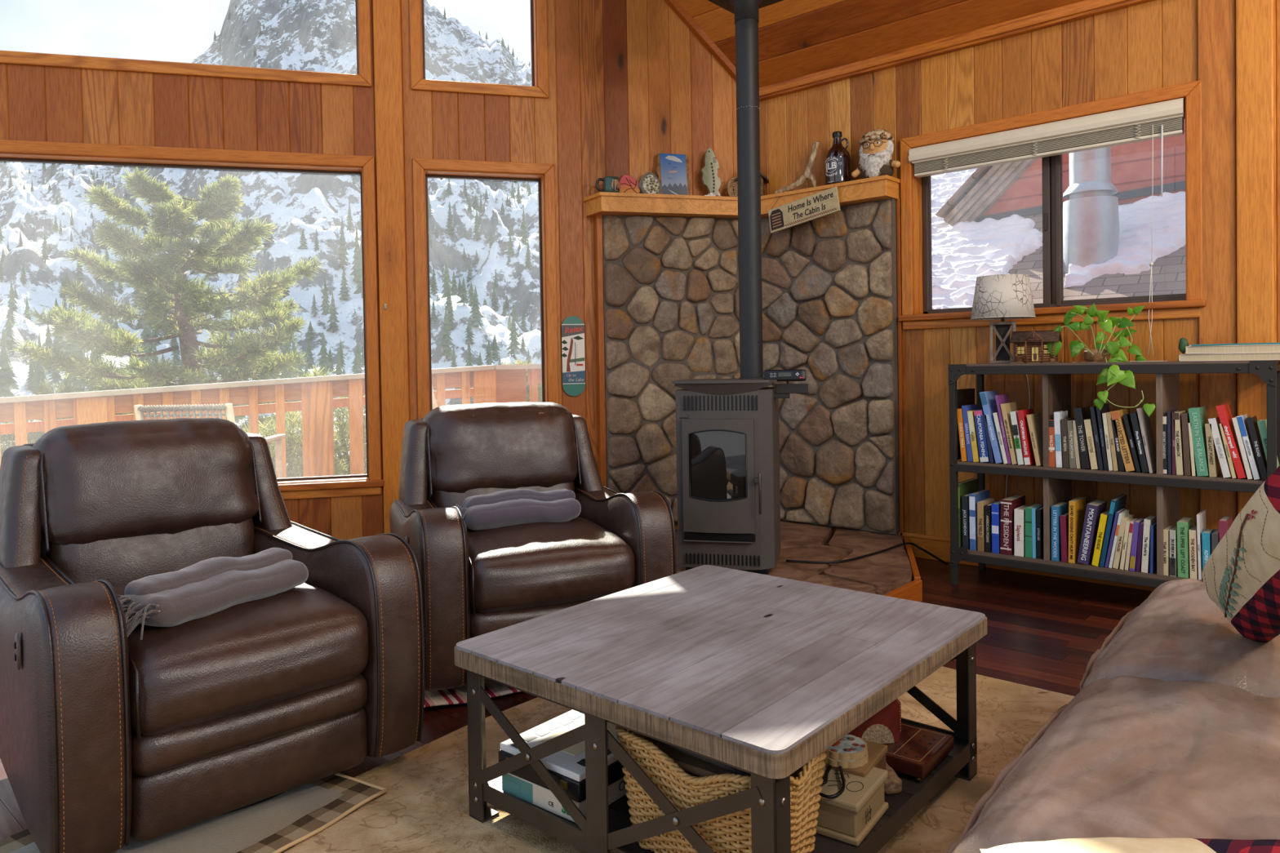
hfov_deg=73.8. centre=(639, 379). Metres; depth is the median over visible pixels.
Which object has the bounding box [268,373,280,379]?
conifer
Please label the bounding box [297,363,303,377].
conifer
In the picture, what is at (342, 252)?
conifer
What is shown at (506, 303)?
conifer
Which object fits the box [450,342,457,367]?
conifer
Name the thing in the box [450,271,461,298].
conifer
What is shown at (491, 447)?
cushion
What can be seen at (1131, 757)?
seat cushion
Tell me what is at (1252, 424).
book
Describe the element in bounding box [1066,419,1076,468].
book
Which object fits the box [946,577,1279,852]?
leather sofa
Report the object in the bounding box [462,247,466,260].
conifer
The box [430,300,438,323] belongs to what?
conifer
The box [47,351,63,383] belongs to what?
conifer
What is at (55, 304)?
conifer
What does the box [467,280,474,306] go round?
conifer
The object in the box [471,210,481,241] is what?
conifer
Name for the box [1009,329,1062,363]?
model
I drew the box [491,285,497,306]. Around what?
conifer
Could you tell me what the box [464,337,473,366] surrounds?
conifer
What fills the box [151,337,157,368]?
conifer
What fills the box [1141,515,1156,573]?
book
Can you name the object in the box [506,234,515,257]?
conifer
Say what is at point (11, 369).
conifer
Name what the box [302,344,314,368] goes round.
conifer
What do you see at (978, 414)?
book
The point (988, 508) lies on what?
book
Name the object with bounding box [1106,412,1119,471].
book
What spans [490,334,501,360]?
conifer
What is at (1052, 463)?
book
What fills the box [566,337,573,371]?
art
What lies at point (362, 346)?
conifer
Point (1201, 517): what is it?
book
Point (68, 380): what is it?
conifer
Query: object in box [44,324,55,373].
conifer
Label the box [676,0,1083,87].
ceiling
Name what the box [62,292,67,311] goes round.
conifer
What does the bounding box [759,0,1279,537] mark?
wall
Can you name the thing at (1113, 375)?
pothos
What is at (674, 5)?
trim
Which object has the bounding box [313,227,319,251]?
conifer
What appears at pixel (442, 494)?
lumbar cushion
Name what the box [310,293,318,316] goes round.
conifer
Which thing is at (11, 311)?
conifer
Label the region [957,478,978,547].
book
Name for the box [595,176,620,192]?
mug
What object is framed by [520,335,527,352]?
conifer
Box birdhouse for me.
[734,172,768,195]
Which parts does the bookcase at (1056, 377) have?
post, post, rail, shelf, rail, rail, shelf, post, rail, post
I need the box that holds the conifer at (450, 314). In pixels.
[447,290,455,330]
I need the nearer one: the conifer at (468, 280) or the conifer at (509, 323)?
the conifer at (509, 323)
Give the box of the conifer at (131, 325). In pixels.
[121,299,136,329]
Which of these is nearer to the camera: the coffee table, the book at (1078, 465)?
the coffee table
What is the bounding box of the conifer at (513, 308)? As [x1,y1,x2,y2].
[511,302,516,322]
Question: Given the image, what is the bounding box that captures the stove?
[671,369,808,574]
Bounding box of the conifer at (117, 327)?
[114,318,119,329]
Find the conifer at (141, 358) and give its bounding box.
[138,331,144,362]
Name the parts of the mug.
handle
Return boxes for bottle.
[824,131,851,185]
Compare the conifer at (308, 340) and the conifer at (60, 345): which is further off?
the conifer at (308, 340)
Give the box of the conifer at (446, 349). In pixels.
[439,307,453,359]
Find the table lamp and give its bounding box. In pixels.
[970,274,1035,497]
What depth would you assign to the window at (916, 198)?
4.42 m
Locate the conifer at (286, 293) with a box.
[280,266,290,300]
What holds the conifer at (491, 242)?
on the mountainside
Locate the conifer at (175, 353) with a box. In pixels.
[170,337,181,364]
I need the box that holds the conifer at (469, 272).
[466,264,472,279]
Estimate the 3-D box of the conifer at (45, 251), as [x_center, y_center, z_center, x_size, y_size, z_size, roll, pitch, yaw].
[-72.862,-16.223,104.510,1.059,3.798,1.139,0,1,44]
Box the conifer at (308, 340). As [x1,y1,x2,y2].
[305,333,315,368]
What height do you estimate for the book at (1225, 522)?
0.257 m
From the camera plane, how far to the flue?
7.26 m
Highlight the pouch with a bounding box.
[847,698,901,743]
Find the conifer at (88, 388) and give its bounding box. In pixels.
[85,348,94,391]
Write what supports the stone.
on the mantel shelf at (886, 186)
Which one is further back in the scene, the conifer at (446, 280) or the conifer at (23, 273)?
the conifer at (446, 280)
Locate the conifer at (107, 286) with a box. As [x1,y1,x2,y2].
[102,277,113,300]
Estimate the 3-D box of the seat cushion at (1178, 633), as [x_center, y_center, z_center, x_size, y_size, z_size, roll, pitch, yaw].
[1.572,0.670,1.959,0.882,0.240,0.947,0,1,39]
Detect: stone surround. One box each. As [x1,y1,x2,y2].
[602,214,740,522]
[760,198,899,534]
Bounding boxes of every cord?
[786,542,947,565]
[819,764,845,798]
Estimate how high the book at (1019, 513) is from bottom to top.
0.222 m
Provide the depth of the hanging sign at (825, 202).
5.02 m
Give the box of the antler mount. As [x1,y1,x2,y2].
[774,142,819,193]
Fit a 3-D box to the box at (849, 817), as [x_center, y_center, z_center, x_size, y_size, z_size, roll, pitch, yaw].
[0.442,0.932,1.909,0.172,0.089,0.191,0,1,35]
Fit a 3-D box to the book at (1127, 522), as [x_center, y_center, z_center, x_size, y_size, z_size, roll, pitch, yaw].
[2.169,0.728,3.791,0.041,0.215,0.123,0,1,41]
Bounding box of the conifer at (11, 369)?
[8,360,18,386]
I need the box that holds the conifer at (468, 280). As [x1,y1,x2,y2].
[466,273,471,283]
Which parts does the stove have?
door glass, door, ash drawer, plate, handle, control panel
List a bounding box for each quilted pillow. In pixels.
[979,837,1279,852]
[1201,466,1279,642]
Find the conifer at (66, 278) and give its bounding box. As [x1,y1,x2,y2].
[63,271,71,286]
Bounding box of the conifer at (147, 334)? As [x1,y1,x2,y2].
[140,311,153,360]
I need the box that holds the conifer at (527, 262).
[524,238,532,267]
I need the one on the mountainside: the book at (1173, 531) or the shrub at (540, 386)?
the shrub at (540, 386)
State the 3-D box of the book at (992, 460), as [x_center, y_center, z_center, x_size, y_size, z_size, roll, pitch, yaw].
[1.733,0.284,4.182,0.049,0.234,0.152,0,1,41]
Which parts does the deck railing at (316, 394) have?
post, rail, cap rail, post, post, post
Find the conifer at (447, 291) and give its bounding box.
[444,287,452,309]
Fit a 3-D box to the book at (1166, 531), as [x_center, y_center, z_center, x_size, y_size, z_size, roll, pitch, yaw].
[2.285,0.737,3.696,0.029,0.197,0.133,0,2,41]
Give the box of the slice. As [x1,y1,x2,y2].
[638,172,662,194]
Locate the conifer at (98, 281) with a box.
[94,272,104,286]
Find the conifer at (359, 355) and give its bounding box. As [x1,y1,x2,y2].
[351,342,364,373]
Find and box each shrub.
[0,414,119,460]
[240,411,350,477]
[333,395,366,475]
[471,358,542,402]
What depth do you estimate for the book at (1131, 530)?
3.74 m
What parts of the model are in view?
door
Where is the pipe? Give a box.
[707,0,782,379]
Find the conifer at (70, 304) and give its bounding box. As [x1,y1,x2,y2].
[67,299,75,311]
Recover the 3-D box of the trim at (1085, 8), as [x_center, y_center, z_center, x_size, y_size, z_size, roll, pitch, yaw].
[1.653,-1.816,4.629,2.550,0.075,0.056,0,1,41]
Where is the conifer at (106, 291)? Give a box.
[99,288,110,322]
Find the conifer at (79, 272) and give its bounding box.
[75,257,84,278]
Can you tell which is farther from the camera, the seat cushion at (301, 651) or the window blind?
the window blind
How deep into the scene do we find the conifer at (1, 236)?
116.00 m
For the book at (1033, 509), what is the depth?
4.00 m
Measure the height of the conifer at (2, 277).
2.573 m
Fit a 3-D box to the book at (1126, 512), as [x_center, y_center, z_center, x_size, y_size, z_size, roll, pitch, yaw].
[2.147,0.712,3.823,0.054,0.247,0.142,0,1,41]
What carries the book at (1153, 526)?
on the bookcase at (1056, 377)
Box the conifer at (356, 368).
[351,349,362,373]
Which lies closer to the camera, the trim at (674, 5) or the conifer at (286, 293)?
the trim at (674, 5)
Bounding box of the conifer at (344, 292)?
[337,267,351,300]
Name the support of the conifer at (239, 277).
on the mountainside
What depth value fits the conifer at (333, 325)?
93.76 m
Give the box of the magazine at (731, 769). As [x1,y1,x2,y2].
[647,737,751,776]
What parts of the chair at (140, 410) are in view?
post, post, armrest, leg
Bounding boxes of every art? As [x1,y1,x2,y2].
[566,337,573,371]
[569,357,584,362]
[573,335,583,339]
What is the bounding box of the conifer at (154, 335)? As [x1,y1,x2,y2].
[150,320,161,344]
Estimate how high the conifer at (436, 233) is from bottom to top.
2.593 m
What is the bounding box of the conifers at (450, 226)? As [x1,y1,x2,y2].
[3,0,531,254]
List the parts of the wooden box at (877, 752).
box lid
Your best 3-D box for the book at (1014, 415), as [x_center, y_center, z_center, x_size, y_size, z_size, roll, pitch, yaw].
[1.832,0.274,4.093,0.060,0.254,0.153,0,1,41]
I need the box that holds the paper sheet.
[1133,360,1158,361]
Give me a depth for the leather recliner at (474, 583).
3.05 m
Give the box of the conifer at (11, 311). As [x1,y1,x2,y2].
[5,304,19,325]
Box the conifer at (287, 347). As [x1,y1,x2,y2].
[277,325,292,377]
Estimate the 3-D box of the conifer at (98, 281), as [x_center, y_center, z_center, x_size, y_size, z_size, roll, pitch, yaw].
[-71.045,-13.546,112.083,1.260,3.217,1.716,0,1,41]
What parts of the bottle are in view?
handle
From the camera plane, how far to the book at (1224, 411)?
3.49 m
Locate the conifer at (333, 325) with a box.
[326,291,339,333]
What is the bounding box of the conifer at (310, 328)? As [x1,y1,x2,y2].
[306,320,315,338]
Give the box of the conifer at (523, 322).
[520,310,528,331]
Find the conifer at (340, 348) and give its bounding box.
[338,339,346,367]
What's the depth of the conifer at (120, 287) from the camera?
115.41 m
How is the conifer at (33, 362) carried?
on the mountainside
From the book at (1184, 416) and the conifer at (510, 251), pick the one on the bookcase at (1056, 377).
the book at (1184, 416)
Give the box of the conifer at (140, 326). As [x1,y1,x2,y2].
[135,312,142,329]
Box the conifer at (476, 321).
[469,284,484,327]
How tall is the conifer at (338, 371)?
4.344 m
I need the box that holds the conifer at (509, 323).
[506,310,511,330]
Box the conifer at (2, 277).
[0,261,5,282]
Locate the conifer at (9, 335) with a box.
[0,308,17,350]
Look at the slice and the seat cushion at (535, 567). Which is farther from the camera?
the slice
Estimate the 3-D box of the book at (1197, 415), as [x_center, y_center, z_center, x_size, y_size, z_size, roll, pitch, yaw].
[2.380,0.258,3.616,0.070,0.286,0.163,0,1,41]
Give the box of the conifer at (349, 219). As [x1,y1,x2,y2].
[346,201,354,232]
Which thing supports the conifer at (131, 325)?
on the mountainside
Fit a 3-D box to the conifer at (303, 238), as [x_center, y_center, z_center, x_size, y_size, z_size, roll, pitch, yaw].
[-42.021,-17.527,106.216,1.638,2.937,1.202,-1,1,-8]
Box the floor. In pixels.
[0,557,1151,840]
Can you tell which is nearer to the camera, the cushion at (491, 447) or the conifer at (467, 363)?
the cushion at (491, 447)
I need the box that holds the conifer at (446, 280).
[440,254,453,297]
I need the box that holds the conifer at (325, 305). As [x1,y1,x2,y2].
[320,277,331,315]
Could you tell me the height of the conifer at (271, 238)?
3.495 m
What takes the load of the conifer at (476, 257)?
on the mountainside
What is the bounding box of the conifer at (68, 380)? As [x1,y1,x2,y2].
[61,355,72,389]
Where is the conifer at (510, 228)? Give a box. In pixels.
[506,219,514,236]
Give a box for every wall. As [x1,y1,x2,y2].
[0,0,737,540]
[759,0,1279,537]
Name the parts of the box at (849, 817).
box lid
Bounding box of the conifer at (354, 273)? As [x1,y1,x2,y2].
[349,226,359,283]
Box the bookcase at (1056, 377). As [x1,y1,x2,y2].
[947,360,1279,587]
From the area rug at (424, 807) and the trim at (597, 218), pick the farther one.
the trim at (597, 218)
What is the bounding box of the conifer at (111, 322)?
[109,315,115,330]
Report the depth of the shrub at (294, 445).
8.37 m
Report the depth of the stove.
3.98 m
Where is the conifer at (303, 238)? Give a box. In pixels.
[297,228,308,248]
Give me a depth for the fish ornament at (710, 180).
5.33 m
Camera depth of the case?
1.99 m
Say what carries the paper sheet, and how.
on the bookcase at (1056, 377)
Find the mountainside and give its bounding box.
[0,0,541,466]
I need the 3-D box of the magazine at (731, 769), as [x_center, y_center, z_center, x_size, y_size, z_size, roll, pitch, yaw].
[0.182,0.767,1.786,0.272,0.059,0.199,0,1,36]
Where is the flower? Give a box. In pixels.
[1247,510,1257,520]
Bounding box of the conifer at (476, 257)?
[472,249,479,264]
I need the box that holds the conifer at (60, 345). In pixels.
[52,333,71,357]
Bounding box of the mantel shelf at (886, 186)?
[583,174,900,218]
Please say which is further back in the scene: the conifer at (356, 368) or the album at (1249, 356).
the conifer at (356, 368)
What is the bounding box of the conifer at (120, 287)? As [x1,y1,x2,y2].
[117,281,124,293]
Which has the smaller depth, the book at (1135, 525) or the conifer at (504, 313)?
the book at (1135, 525)
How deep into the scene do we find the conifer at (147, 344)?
77.09 m
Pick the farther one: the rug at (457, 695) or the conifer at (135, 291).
the conifer at (135, 291)
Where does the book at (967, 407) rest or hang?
on the bookcase at (1056, 377)
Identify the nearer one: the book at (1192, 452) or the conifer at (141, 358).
the book at (1192, 452)
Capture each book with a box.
[653,746,749,789]
[956,388,974,459]
[957,408,967,461]
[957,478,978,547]
[961,404,977,462]
[961,491,974,549]
[967,408,982,462]
[968,489,989,550]
[973,408,990,462]
[977,497,995,551]
[979,390,1003,463]
[982,414,995,462]
[984,501,995,552]
[991,500,1000,553]
[992,412,1008,463]
[995,394,1011,464]
[1000,401,1017,464]
[1000,494,1025,555]
[1009,410,1024,465]
[1013,505,1027,556]
[1017,408,1035,465]
[1025,503,1042,558]
[1026,413,1043,466]
[1031,504,1043,558]
[1035,506,1044,559]
[1048,419,1056,466]
[1051,501,1068,561]
[1053,410,1067,467]
[1059,511,1068,562]
[1060,417,1074,467]
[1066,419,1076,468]
[1068,496,1085,563]
[1071,420,1081,468]
[1073,405,1091,469]
[1077,498,1106,564]
[1084,417,1098,469]
[1089,405,1104,470]
[1091,510,1109,566]
[1095,403,1110,470]
[1099,493,1127,567]
[1102,413,1113,471]
[1104,507,1125,568]
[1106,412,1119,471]
[1108,509,1128,568]
[1110,408,1136,471]
[1111,417,1125,471]
[1112,513,1133,568]
[1120,517,1133,569]
[1122,413,1142,472]
[1124,517,1137,570]
[1128,517,1145,571]
[1129,411,1149,472]
[1135,520,1143,572]
[1136,407,1156,473]
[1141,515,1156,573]
[1150,521,1156,573]
[1163,415,1168,474]
[1163,525,1173,575]
[1167,408,1177,474]
[1169,525,1177,577]
[1171,409,1182,475]
[1173,410,1185,475]
[1177,516,1194,578]
[1181,411,1191,475]
[1187,406,1208,476]
[1187,422,1196,475]
[1188,525,1198,579]
[1196,509,1206,580]
[1201,528,1213,569]
[1204,422,1222,477]
[1208,416,1231,477]
[1211,528,1219,553]
[1215,403,1246,479]
[1218,423,1237,478]
[1218,515,1232,541]
[1231,416,1253,479]
[1236,413,1261,479]
[1245,415,1266,480]
[1257,418,1279,468]
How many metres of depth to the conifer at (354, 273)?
105.19 m
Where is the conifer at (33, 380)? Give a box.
[29,368,36,392]
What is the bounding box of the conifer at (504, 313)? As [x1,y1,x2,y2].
[500,302,507,316]
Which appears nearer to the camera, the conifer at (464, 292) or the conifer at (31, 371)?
the conifer at (31, 371)
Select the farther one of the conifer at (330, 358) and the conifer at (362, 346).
the conifer at (362, 346)
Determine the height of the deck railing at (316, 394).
1.512 m
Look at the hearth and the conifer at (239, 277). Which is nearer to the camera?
the hearth
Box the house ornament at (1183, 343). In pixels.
[1177,337,1202,360]
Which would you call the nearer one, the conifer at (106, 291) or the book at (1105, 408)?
the book at (1105, 408)
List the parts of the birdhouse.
roof panel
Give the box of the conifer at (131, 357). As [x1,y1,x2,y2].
[128,351,139,381]
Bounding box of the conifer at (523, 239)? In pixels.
[519,207,528,245]
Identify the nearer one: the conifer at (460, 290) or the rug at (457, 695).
the rug at (457, 695)
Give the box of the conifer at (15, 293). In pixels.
[13,287,18,299]
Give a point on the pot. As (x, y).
(1090, 355)
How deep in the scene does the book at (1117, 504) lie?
3.80 m
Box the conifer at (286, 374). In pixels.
[283,367,290,402]
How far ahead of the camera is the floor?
3.51 m
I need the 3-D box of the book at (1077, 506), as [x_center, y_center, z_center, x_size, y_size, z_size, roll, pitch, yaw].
[2.027,0.694,3.955,0.030,0.283,0.183,0,1,41]
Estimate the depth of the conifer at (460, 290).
137.62 m
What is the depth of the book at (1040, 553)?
3.98 m
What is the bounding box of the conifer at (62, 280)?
[58,276,67,299]
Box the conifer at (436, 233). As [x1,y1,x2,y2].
[435,227,439,239]
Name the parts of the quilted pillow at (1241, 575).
embroidered stem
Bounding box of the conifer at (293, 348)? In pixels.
[285,333,301,402]
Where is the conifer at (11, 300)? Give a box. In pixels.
[7,280,17,313]
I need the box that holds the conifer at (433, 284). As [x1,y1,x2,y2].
[430,266,439,295]
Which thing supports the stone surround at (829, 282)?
attached to the wall at (1150, 45)
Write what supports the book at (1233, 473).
on the bookcase at (1056, 377)
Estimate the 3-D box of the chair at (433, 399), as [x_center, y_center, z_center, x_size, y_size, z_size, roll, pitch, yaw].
[-1.301,0.452,6.093,0.710,0.886,0.638,-2,1,-39]
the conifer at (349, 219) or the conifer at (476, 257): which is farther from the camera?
the conifer at (476, 257)
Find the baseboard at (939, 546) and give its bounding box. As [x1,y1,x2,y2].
[830,526,1156,591]
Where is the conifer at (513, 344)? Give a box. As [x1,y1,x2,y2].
[506,311,520,355]
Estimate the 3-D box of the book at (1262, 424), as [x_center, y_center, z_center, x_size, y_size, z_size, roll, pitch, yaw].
[2.550,0.281,3.454,0.069,0.240,0.143,0,1,41]
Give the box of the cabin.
[930,112,1186,309]
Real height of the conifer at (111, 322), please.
5.515 m
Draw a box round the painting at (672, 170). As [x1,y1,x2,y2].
[655,153,690,195]
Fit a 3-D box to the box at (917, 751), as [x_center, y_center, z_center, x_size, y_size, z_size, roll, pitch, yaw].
[0.639,0.944,2.206,0.270,0.047,0.210,0,1,39]
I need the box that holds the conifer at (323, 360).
[316,331,334,376]
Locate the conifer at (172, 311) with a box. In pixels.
[162,307,177,334]
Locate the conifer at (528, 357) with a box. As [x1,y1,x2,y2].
[524,350,531,364]
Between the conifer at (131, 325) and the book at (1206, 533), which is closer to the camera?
the book at (1206, 533)
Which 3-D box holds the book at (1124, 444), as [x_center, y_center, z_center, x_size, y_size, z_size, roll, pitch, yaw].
[2.169,0.267,3.803,0.094,0.269,0.163,0,1,41]
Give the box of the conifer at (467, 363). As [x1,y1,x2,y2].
[461,353,473,404]
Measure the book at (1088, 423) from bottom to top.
0.226 m
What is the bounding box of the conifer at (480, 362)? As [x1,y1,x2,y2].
[476,352,484,365]
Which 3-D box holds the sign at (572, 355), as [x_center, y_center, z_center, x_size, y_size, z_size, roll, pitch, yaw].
[-0.409,-0.144,5.203,0.147,0.490,0.013,-1,1,-15]
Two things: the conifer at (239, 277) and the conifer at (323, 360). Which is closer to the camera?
the conifer at (323, 360)
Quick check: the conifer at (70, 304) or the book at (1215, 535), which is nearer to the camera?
the book at (1215, 535)
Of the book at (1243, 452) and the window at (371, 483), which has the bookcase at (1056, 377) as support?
the book at (1243, 452)
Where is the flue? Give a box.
[1062,146,1119,273]
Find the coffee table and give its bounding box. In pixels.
[453,564,986,852]
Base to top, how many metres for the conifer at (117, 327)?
2.315 m
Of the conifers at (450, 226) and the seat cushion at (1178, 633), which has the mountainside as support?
the conifers at (450, 226)
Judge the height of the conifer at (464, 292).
3.478 m
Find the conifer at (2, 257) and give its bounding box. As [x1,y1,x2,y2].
[0,248,4,264]
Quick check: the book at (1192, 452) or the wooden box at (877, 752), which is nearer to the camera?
the wooden box at (877, 752)
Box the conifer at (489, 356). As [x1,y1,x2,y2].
[483,339,494,364]
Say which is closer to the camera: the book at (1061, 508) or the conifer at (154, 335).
the book at (1061, 508)
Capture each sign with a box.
[560,315,585,395]
[768,185,840,233]
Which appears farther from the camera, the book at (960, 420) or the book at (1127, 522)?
the book at (960, 420)
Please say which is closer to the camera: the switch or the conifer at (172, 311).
the switch
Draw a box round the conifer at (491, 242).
[488,235,493,248]
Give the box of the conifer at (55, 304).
[52,297,58,311]
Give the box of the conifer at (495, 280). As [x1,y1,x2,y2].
[493,270,499,288]
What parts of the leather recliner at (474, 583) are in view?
armrest, footrest panel, armrest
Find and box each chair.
[133,403,286,478]
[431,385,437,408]
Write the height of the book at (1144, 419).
0.280 m
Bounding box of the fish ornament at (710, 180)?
[700,147,720,195]
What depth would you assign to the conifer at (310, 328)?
92.44 m
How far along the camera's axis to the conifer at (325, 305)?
98.59 m
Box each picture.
[769,208,784,230]
[831,738,843,746]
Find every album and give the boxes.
[1178,352,1279,361]
[1186,344,1279,353]
[1191,342,1279,346]
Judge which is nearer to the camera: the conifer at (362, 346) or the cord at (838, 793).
the cord at (838, 793)
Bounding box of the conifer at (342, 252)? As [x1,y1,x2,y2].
[335,218,349,268]
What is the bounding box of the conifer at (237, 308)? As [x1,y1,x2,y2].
[233,307,244,370]
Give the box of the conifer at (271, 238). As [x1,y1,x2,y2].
[262,219,275,244]
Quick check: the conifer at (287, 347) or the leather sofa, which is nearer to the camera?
the leather sofa
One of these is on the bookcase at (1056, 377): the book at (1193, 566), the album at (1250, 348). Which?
the book at (1193, 566)
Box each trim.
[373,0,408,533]
[594,214,606,487]
[664,0,736,80]
[759,0,1151,101]
[896,198,904,542]
[1197,0,1237,530]
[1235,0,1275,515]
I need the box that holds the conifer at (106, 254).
[103,245,109,260]
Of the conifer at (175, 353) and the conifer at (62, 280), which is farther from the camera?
the conifer at (62, 280)
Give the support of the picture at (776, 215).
attached to the hanging sign at (825, 202)
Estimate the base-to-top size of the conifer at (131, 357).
5.531 m
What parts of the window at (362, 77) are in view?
frame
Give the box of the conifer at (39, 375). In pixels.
[29,334,48,395]
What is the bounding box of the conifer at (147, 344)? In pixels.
[142,342,151,365]
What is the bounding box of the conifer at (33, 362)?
[26,338,37,370]
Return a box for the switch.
[13,641,16,661]
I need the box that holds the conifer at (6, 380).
[0,328,21,397]
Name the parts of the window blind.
head rail, rail, cord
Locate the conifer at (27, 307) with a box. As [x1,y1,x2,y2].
[22,297,33,322]
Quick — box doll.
[851,128,900,178]
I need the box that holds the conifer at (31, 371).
[24,360,34,390]
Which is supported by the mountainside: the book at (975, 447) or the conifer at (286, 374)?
the conifer at (286, 374)
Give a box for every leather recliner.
[0,417,424,852]
[389,401,676,691]
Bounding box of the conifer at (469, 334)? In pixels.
[464,316,474,343]
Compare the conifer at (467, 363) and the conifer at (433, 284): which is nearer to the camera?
the conifer at (467, 363)
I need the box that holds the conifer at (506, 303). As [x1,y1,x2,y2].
[504,294,510,311]
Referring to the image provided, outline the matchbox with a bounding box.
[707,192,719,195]
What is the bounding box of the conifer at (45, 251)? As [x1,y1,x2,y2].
[40,231,50,262]
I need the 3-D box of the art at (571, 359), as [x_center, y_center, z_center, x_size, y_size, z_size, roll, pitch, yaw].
[-0.387,-0.120,5.206,0.098,0.030,0.001,-1,1,-15]
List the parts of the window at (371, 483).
sill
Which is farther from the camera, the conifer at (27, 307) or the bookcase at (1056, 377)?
the conifer at (27, 307)
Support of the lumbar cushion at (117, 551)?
on the leather recliner at (108, 736)
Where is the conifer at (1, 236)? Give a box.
[0,226,4,241]
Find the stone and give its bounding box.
[619,174,640,193]
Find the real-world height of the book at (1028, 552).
0.234 m
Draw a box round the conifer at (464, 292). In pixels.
[456,277,471,305]
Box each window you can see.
[0,0,371,87]
[0,139,383,499]
[408,0,548,98]
[412,157,559,419]
[897,80,1205,329]
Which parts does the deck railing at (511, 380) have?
cap rail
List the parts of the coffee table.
leg, rail, post, rail, leg, rail, rail, leg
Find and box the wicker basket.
[614,725,827,852]
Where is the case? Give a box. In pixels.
[498,709,632,802]
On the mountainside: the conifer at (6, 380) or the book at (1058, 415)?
the conifer at (6, 380)
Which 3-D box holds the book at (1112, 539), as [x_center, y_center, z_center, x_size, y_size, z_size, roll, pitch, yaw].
[2.137,0.709,3.833,0.057,0.253,0.142,0,1,41]
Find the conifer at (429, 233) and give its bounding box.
[428,228,435,253]
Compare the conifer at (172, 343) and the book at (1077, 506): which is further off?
the conifer at (172, 343)
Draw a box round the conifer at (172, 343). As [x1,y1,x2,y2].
[168,330,180,353]
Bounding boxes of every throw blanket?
[117,547,308,639]
[455,488,581,530]
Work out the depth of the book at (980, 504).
4.16 m
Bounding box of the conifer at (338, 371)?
[333,346,342,375]
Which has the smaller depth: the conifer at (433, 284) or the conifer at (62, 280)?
the conifer at (62, 280)
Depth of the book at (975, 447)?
4.17 m
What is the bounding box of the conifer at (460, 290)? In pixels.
[457,276,461,297]
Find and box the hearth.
[675,520,922,602]
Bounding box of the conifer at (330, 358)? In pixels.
[327,348,335,372]
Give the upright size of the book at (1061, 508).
0.253 m
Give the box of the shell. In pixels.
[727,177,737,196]
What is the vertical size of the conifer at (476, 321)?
5.099 m
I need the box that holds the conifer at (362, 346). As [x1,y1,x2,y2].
[360,334,364,365]
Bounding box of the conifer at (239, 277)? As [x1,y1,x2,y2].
[235,274,245,314]
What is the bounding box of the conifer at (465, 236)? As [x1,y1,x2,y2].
[463,228,467,239]
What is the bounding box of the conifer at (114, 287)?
[110,280,117,296]
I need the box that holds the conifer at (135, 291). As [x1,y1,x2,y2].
[129,284,145,306]
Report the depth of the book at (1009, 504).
4.08 m
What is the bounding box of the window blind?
[908,97,1185,355]
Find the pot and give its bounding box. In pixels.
[1071,349,1110,362]
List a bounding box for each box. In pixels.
[502,773,627,822]
[790,739,887,777]
[797,767,888,846]
[881,722,953,781]
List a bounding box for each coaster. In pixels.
[823,753,868,768]
[824,734,867,760]
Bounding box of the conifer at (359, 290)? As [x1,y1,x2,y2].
[353,237,363,297]
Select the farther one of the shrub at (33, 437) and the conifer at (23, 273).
the conifer at (23, 273)
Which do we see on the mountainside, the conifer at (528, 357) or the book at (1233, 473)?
the conifer at (528, 357)
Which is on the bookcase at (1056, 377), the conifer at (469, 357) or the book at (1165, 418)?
the book at (1165, 418)
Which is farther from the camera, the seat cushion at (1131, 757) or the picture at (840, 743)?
the picture at (840, 743)
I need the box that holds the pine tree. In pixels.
[9,166,334,439]
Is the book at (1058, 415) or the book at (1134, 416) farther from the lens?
the book at (1058, 415)
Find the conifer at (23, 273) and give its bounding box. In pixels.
[19,262,28,284]
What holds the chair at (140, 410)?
on the deck
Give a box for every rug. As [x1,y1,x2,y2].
[0,773,386,852]
[284,666,1075,852]
[424,681,520,707]
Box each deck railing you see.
[0,364,496,478]
[494,364,541,402]
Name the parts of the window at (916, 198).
sill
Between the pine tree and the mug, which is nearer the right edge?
the mug
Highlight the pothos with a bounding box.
[1046,302,1155,417]
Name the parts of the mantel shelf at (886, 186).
shelf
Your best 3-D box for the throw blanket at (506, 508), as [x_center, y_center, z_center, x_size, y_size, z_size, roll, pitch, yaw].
[-0.473,0.493,3.260,0.481,0.141,0.203,-1,1,-25]
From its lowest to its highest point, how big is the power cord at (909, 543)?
0.136 m
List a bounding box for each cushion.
[32,417,259,545]
[44,518,254,586]
[113,582,368,736]
[422,401,578,493]
[429,481,574,507]
[466,516,635,613]
[946,675,1279,852]
[1080,577,1279,697]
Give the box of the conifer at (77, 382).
[67,312,88,392]
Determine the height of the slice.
0.170 m
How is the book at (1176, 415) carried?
on the bookcase at (1056, 377)
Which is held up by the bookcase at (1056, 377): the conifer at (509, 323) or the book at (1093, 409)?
the book at (1093, 409)

